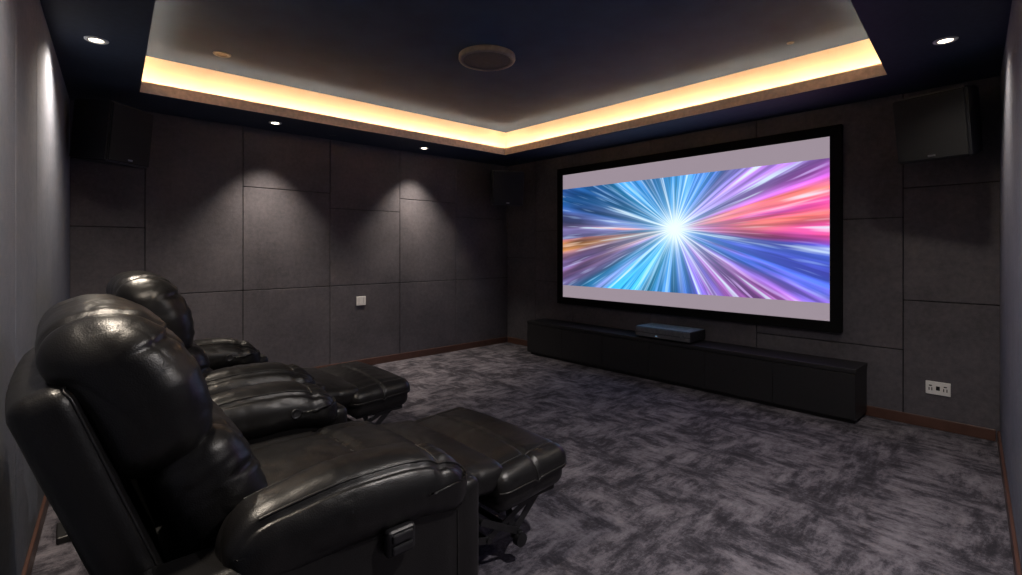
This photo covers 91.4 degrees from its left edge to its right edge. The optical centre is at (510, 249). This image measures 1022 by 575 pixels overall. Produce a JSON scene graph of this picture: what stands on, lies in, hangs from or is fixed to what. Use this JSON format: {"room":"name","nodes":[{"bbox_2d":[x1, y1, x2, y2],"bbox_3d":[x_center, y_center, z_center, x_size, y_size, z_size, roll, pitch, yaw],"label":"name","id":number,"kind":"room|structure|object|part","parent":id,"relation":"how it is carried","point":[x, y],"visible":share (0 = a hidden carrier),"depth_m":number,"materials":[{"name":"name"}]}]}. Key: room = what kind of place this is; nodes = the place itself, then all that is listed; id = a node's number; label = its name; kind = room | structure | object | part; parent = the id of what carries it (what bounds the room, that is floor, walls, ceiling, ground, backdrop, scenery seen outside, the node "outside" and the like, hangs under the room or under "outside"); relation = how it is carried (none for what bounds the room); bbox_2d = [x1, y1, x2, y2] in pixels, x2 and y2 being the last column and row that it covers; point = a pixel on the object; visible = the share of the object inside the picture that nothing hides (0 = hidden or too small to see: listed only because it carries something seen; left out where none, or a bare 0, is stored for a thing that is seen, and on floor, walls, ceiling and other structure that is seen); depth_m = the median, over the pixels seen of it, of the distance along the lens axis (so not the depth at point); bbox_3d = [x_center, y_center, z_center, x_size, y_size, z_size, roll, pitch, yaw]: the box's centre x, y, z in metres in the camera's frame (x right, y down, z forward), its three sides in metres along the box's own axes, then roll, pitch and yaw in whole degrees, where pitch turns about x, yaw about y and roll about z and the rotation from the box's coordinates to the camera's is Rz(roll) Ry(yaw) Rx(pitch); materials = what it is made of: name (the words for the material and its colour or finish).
{"room":"home theater","nodes":[
{"label":"home theater","id":0,"kind":"room"},
{"bbox_2d":[0,0,69,574],"bbox_3d":[-1.844,0.060,1.778,0.120,2.500,5.649,0,0,-38],"label":"wall","id":1,"kind":"structure","parent":0,"point":[34,97],"depth_m":1.97,"materials":[{"name":"grey fabric"}]},
{"bbox_2d":[21,494,48,574],"bbox_3d":[-1.792,1.270,1.819,0.014,0.080,5.409,0,0,-38],"label":"baseboard","id":2,"kind":"structure","parent":1,"relation":"attached to","point":[28,565],"depth_m":2.15,"materials":[{"name":"brown wood"}]},
{"bbox_2d":[70,100,506,367],"bbox_3d":[-1.813,0.060,5.569,4.863,2.500,0.120,0,0,-43],"label":"wall","id":3,"kind":"structure","parent":0,"point":[270,240],"depth_m":5.16,"materials":[{"name":"grey fabric"}]},
{"bbox_2d":[69,98,153,168],"bbox_3d":[-3.080,-0.880,3.856,0.500,0.471,0.663,0,0,-43],"label":"wall speaker","id":4,"kind":"object","parent":3,"relation":"attached to","point":[107,132],"visible":1,"depth_m":3.65,"materials":[{"name":"plastic"}]},
{"bbox_2d":[108,102,153,166],"bbox_3d":[-2.874,-0.862,3.781,0.056,0.414,0.356,0,0,5],"label":"grille","id":5,"kind":"object","parent":4,"relation":"attached to","point":[129,128],"depth_m":3.75,"materials":[{"name":"fabric"}]},
{"bbox_2d":[356,296,365,305],"bbox_3d":[-1.682,0.570,5.601,0.110,0.100,0.010,0,0,-43],"label":"light switch","id":6,"kind":"object","parent":3,"relation":"attached to","point":[360,300],"visible":1,"depth_m":5.60,"materials":[{"name":"white plastic"}]},
{"bbox_2d":[315,337,506,368],"bbox_3d":[-1.768,1.270,5.520,4.623,0.080,0.014,0,0,-43],"label":"baseboard","id":7,"kind":"structure","parent":3,"relation":"attached to","point":[408,355],"depth_m":6.18,"materials":[{"name":"brown wood"}]},
{"bbox_2d":[31,342,1014,574],"bbox_3d":[-0.079,1.360,3.384,5.302,0.100,5.686,0,0,-43],"label":"floor","id":8,"kind":"structure","parent":0,"point":[657,478],"depth_m":2.75,"materials":[{"name":"carpet"}]},
{"bbox_2d":[56,522,70,544],"bbox_3d":[-2.030,1.293,2.317,0.120,0.034,0.180,0,0,-43],"label":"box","id":9,"kind":"object","parent":8,"relation":"on","point":[61,535],"visible":0.15,"depth_m":2.24,"materials":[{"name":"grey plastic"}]},
{"bbox_2d":[106,271,409,424],"bbox_3d":[-1.526,0.711,3.099,1.664,1.199,1.284,0,0,-43],"label":"leather recliner","id":10,"kind":"object","parent":8,"relation":"on","point":[365,390],"visible":0.31,"depth_m":2.72,"materials":[{"name":"leather"}]},
{"bbox_2d":[106,271,194,348],"bbox_3d":[-1.963,0.338,2.703,0.329,0.453,0.836,0,0,-43],"label":"headrest pillow","id":11,"kind":"object","parent":10,"relation":"on","point":[152,291],"depth_m":2.44,"materials":[{"name":"black leather"}]},
{"bbox_2d":[187,341,212,373],"bbox_3d":[-1.868,0.694,2.792,0.288,0.433,0.822,0,0,-43],"label":"lumbar cushion","id":12,"kind":"object","parent":10,"relation":"on","point":[194,349],"depth_m":2.54,"materials":[{"name":"black leather"}]},
{"bbox_3d":[-2.098,1.005,3.264,0.921,0.531,0.196,0,0,-43],"label":"panel","id":13,"kind":"part","parent":10,"relation":"part of","materials":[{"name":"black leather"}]},
{"bbox_3d":[-1.417,1.005,2.522,0.920,0.530,0.196,0,0,-43],"label":"panel","id":14,"kind":"part","parent":10,"relation":"part of","materials":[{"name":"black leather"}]},
{"bbox_2d":[5,294,566,574],"bbox_3d":[-0.653,0.722,1.917,1.816,1.176,1.286,0,0,-43],"label":"leather recliner","id":15,"kind":"object","parent":8,"relation":"on","point":[120,428],"visible":1,"depth_m":1.28,"materials":[{"name":"leather"}]},
{"bbox_2d":[35,294,212,478],"bbox_3d":[-1.148,0.354,1.469,0.362,0.440,0.836,0,0,-43],"label":"headrest pillow","id":16,"kind":"object","parent":15,"relation":"on","point":[119,394],"depth_m":1.17,"materials":[{"name":"black leather"}]},
{"bbox_3d":[-0.815,1.110,1.776,0.800,0.280,0.840,0,0,-43],"label":"frame","id":17,"kind":"part","parent":15,"relation":"part of","materials":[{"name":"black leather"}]},
{"bbox_2d":[145,401,267,555],"bbox_3d":[-1.014,0.684,1.595,0.319,0.427,0.822,0,0,-43],"label":"lumbar cushion","id":18,"kind":"object","parent":15,"relation":"on","point":[195,479],"depth_m":1.27,"materials":[{"name":"black leather"}]},
{"bbox_3d":[-1.170,1.005,2.134,0.921,0.531,0.196,0,0,-43],"label":"panel","id":19,"kind":"part","parent":15,"relation":"part of","materials":[{"name":"black leather"}]},
{"bbox_3d":[-0.489,1.005,1.391,0.920,0.530,0.196,0,0,-43],"label":"panel","id":20,"kind":"part","parent":15,"relation":"part of","materials":[{"name":"black leather"}]},
{"bbox_2d":[249,421,414,485],"bbox_3d":[-0.712,0.874,1.870,0.801,0.259,0.774,0,0,-43],"label":"seat cushion","id":21,"kind":"object","parent":15,"relation":"on","point":[280,458],"depth_m":1.96,"materials":[{"name":"black leather"}]},
{"bbox_3d":[-0.171,1.037,1.575,0.008,0.435,0.017,0,0,-43],"label":"panel piping","id":22,"kind":"part","parent":15,"relation":"part of","materials":[{"name":"leather"}]},
{"bbox_2d":[527,318,867,423],"bbox_3d":[1.508,1.100,5.115,0.342,0.420,3.500,0,0,-43],"label":"media console","id":23,"kind":"object","parent":8,"relation":"on","point":[826,387],"visible":1,"depth_m":4.49},
{"bbox_2d":[636,323,704,342],"bbox_3d":[1.590,0.832,5.014,0.318,0.116,0.600,0,0,-43],"label":"receiver","id":24,"kind":"object","parent":23,"relation":"on","point":[654,330],"visible":1,"depth_m":4.89,"materials":[{"name":"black metal"}]},
{"bbox_3d":[1.480,0.829,4.913,0.019,0.090,0.590,0,0,-43],"label":"panel","id":25,"kind":"part","parent":24,"relation":"part of","materials":[{"name":"black metal"}]},
{"bbox_3d":[1.597,0.777,5.020,0.280,0.007,0.580,0,0,-43],"label":"lid","id":26,"kind":"part","parent":24,"relation":"part of","materials":[{"name":"black metal"}]},
{"bbox_2d":[40,0,1011,165],"bbox_3d":[-0.079,-1.405,3.384,5.302,0.430,5.686,0,0,-43],"label":"ceiling","id":27,"kind":"structure","parent":0,"point":[584,75],"depth_m":3.77,"materials":[{"name":"paint"}]},
{"bbox_2d":[83,36,108,44],"bbox_3d":[-2.348,-1.187,2.826,0.112,0.006,0.112,0,0,-43],"label":"recessed light","id":28,"kind":"object","parent":27,"relation":"in","point":[92,39],"visible":1,"depth_m":2.82,"materials":[{"name":"white plastic"}]},
{"bbox_2d":[213,51,230,57],"bbox_3d":[-2.243,-1.517,3.873,0.125,0.006,0.125,0,0,-43],"label":"recessed light","id":29,"kind":"object","parent":27,"relation":"in","point":[217,53],"visible":1,"depth_m":3.87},
{"bbox_2d":[269,121,281,124],"bbox_3d":[-2.205,-1.187,4.667,0.112,0.006,0.112,0,0,-43],"label":"recessed light","id":30,"kind":"object","parent":27,"relation":"in","point":[270,122],"visible":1,"depth_m":4.67,"materials":[{"name":"white plastic"}]},
{"bbox_2d":[459,44,514,70],"bbox_3d":[-0.188,-1.498,3.910,0.444,0.045,0.444,0,0,-43],"label":"ceiling speaker","id":31,"kind":"object","parent":27,"relation":"attached to","point":[485,57],"visible":1,"depth_m":3.84,"materials":[{"name":"grey plastic"}]},
{"bbox_2d":[463,52,510,68],"bbox_3d":[-0.188,-1.482,3.910,0.374,0.008,0.374,0,0,-43],"label":"grille","id":32,"kind":"object","parent":31,"relation":"attached to","point":[479,60],"depth_m":3.90,"materials":[{"name":"brown plastic"}]},
{"bbox_2d":[933,36,958,44],"bbox_3d":[2.465,-1.187,2.831,0.112,0.006,0.112,0,0,-43],"label":"recessed light","id":33,"kind":"object","parent":27,"relation":"in","point":[945,40],"visible":1,"depth_m":2.83,"materials":[{"name":"white plastic"}]},
{"bbox_2d":[507,76,999,440],"bbox_3d":[1.667,0.060,5.277,0.170,2.500,5.216,0,0,-43],"label":"wall","id":34,"kind":"structure","parent":0,"point":[921,240],"depth_m":4.31,"materials":[{"name":"grey fabric"}]},
{"bbox_2d":[490,170,523,205],"bbox_3d":[-0.049,-0.810,6.567,0.655,0.481,0.594,0,0,-43],"label":"wall speaker","id":35,"kind":"object","parent":34,"relation":"attached to","point":[506,187],"visible":1,"depth_m":6.34,"materials":[{"name":"plastic"}]},
{"bbox_3d":[1.650,-0.175,5.204,0.048,1.696,3.100,0,0,-43],"label":"projection screen","id":36,"kind":"part","parent":34,"relation":"part of","materials":[{"name":"multicoloured fabric"}]},
{"bbox_2d":[508,337,995,440],"bbox_3d":[1.636,1.270,5.248,0.014,0.080,4.976,0,0,-43],"label":"baseboard","id":37,"kind":"structure","parent":34,"relation":"attached to","point":[919,420],"depth_m":3.67,"materials":[{"name":"brown wood"}]},
{"bbox_2d":[892,85,983,164],"bbox_3d":[2.914,-0.840,3.403,0.605,0.496,0.434,0,0,-43],"label":"wall speaker","id":38,"kind":"object","parent":34,"relation":"attached to","point":[942,124],"visible":1,"depth_m":3.24,"materials":[{"name":"plastic"}]},
{"bbox_2d":[926,380,950,396],"bbox_3d":[3.114,1.010,3.639,0.010,0.095,0.140,0,0,-43],"label":"power outlet","id":39,"kind":"object","parent":34,"relation":"attached to","point":[932,387],"visible":1,"depth_m":3.63,"materials":[{"name":"white plastic"}]},
{"bbox_2d":[1000,0,1021,569],"bbox_3d":[1.660,0.060,1.502,0.120,2.500,5.269,0,0,43],"label":"wall","id":40,"kind":"structure","parent":0,"point":[1011,69],"depth_m":2.35,"materials":[{"name":"grey fabric"}]},
{"bbox_2d":[997,431,1021,574],"bbox_3d":[1.611,1.270,1.548,0.014,0.080,5.029,0,0,43],"label":"baseboard","id":41,"kind":"structure","parent":40,"relation":"attached to","point":[1013,540],"depth_m":2.35,"materials":[{"name":"brown wood"}]}
]}

